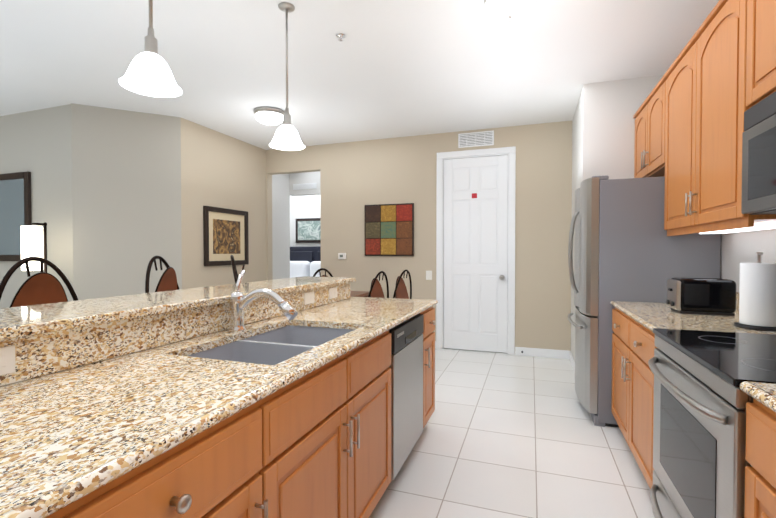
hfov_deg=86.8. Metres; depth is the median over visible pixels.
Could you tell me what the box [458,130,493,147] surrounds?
air vent
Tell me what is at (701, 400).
range
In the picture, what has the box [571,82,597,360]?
wall
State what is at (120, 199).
wall
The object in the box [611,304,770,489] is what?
base cabinet
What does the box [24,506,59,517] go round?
base cabinet
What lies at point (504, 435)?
floor
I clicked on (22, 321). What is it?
countertop
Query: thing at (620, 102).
wall
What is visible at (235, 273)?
bar stool
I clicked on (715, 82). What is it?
upper cabinet
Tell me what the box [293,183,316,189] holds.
air vent
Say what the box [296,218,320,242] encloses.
framed picture
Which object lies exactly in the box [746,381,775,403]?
countertop
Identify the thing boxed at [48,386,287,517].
base cabinet
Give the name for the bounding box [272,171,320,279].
wall
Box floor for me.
[369,348,654,517]
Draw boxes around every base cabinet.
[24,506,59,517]
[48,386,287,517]
[284,374,395,517]
[376,306,427,475]
[428,302,437,419]
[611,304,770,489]
[740,384,775,517]
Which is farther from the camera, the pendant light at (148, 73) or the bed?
the bed
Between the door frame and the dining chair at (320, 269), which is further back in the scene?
the door frame
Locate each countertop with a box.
[0,276,355,341]
[0,298,435,517]
[614,301,775,334]
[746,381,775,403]
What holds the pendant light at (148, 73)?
hanging from the ceiling
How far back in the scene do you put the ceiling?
3.26 m
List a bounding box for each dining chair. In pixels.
[313,268,332,276]
[368,271,388,297]
[393,270,411,298]
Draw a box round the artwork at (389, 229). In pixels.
[365,203,413,255]
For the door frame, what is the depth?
5.15 m
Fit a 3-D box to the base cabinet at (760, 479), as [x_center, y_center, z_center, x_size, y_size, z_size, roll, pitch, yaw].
[1.086,0.812,0.503,0.647,0.884,1.065,0,1,19]
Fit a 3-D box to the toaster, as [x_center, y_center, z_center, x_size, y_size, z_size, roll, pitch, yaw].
[1.779,0.208,2.350,0.292,0.196,0.190,0,1,19]
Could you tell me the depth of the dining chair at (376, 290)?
4.20 m
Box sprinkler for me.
[336,33,344,41]
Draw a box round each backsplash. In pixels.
[0,282,351,385]
[720,229,775,291]
[736,292,738,311]
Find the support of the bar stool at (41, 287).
on the floor
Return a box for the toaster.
[666,277,735,315]
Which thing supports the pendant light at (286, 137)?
hanging from the ceiling
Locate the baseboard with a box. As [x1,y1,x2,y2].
[435,341,574,372]
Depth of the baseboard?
4.92 m
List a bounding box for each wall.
[0,103,266,308]
[266,121,571,350]
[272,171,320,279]
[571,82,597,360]
[597,74,663,178]
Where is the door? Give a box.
[444,155,507,352]
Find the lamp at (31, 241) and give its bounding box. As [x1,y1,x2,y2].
[20,222,46,272]
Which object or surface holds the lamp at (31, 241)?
on the floor
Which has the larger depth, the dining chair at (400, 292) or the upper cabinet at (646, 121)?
the dining chair at (400, 292)
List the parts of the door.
door slab knob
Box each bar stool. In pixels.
[0,257,77,307]
[145,255,179,292]
[230,255,244,283]
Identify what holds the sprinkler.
attached to the ceiling
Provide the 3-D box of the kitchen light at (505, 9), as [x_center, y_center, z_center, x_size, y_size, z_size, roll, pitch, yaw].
[0.722,-1.501,2.431,0.308,0.154,0.308,0,1,19]
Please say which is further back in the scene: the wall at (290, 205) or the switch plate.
the wall at (290, 205)
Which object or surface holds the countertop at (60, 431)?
on the base cabinet at (229, 465)
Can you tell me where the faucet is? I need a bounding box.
[224,270,299,333]
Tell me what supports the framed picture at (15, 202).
attached to the wall at (120, 199)
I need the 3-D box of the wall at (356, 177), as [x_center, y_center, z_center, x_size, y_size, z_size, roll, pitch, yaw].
[0.035,-0.232,5.627,4.770,2.800,0.120,0,1,19]
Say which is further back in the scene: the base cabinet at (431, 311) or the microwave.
the base cabinet at (431, 311)
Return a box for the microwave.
[741,91,775,214]
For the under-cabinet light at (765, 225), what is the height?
0.020 m
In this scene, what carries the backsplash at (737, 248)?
attached to the wall
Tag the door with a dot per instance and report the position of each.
(475, 265)
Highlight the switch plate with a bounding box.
[426,271,431,279]
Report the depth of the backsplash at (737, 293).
2.46 m
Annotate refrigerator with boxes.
[568,175,720,427]
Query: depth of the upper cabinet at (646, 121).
3.22 m
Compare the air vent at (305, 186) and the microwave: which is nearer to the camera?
the microwave
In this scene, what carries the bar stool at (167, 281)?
on the floor
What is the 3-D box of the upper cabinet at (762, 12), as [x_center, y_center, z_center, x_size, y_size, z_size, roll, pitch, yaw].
[1.542,-0.928,1.306,0.334,0.605,0.804,0,1,19]
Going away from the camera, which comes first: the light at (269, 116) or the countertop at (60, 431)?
the countertop at (60, 431)
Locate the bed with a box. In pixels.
[290,246,320,277]
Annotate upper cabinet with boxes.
[634,83,657,177]
[658,0,775,235]
[750,0,775,107]
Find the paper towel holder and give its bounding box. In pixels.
[734,251,775,330]
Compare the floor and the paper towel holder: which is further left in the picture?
the floor
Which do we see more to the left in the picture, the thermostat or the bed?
the bed
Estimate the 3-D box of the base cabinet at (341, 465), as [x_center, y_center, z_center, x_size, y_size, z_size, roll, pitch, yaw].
[-0.451,0.915,1.626,0.621,0.640,1.089,0,1,19]
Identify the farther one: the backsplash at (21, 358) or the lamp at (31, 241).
the lamp at (31, 241)
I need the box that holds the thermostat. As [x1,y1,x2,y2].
[338,253,345,258]
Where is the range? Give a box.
[648,328,775,517]
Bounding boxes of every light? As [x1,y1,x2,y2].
[119,0,181,97]
[254,107,284,125]
[269,2,304,150]
[483,0,533,19]
[699,222,775,233]
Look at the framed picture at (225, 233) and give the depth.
5.35 m
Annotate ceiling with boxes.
[0,0,718,149]
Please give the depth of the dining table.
5.08 m
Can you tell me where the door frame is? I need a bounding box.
[436,146,515,354]
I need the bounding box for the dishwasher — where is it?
[389,314,423,479]
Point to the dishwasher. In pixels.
(407, 336)
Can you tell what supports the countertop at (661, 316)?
on the base cabinet at (633, 342)
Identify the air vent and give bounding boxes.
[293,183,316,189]
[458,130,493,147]
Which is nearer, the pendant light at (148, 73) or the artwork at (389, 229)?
the pendant light at (148, 73)
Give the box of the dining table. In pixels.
[350,291,369,296]
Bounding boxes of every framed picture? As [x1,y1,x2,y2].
[0,171,31,260]
[203,206,248,265]
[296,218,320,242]

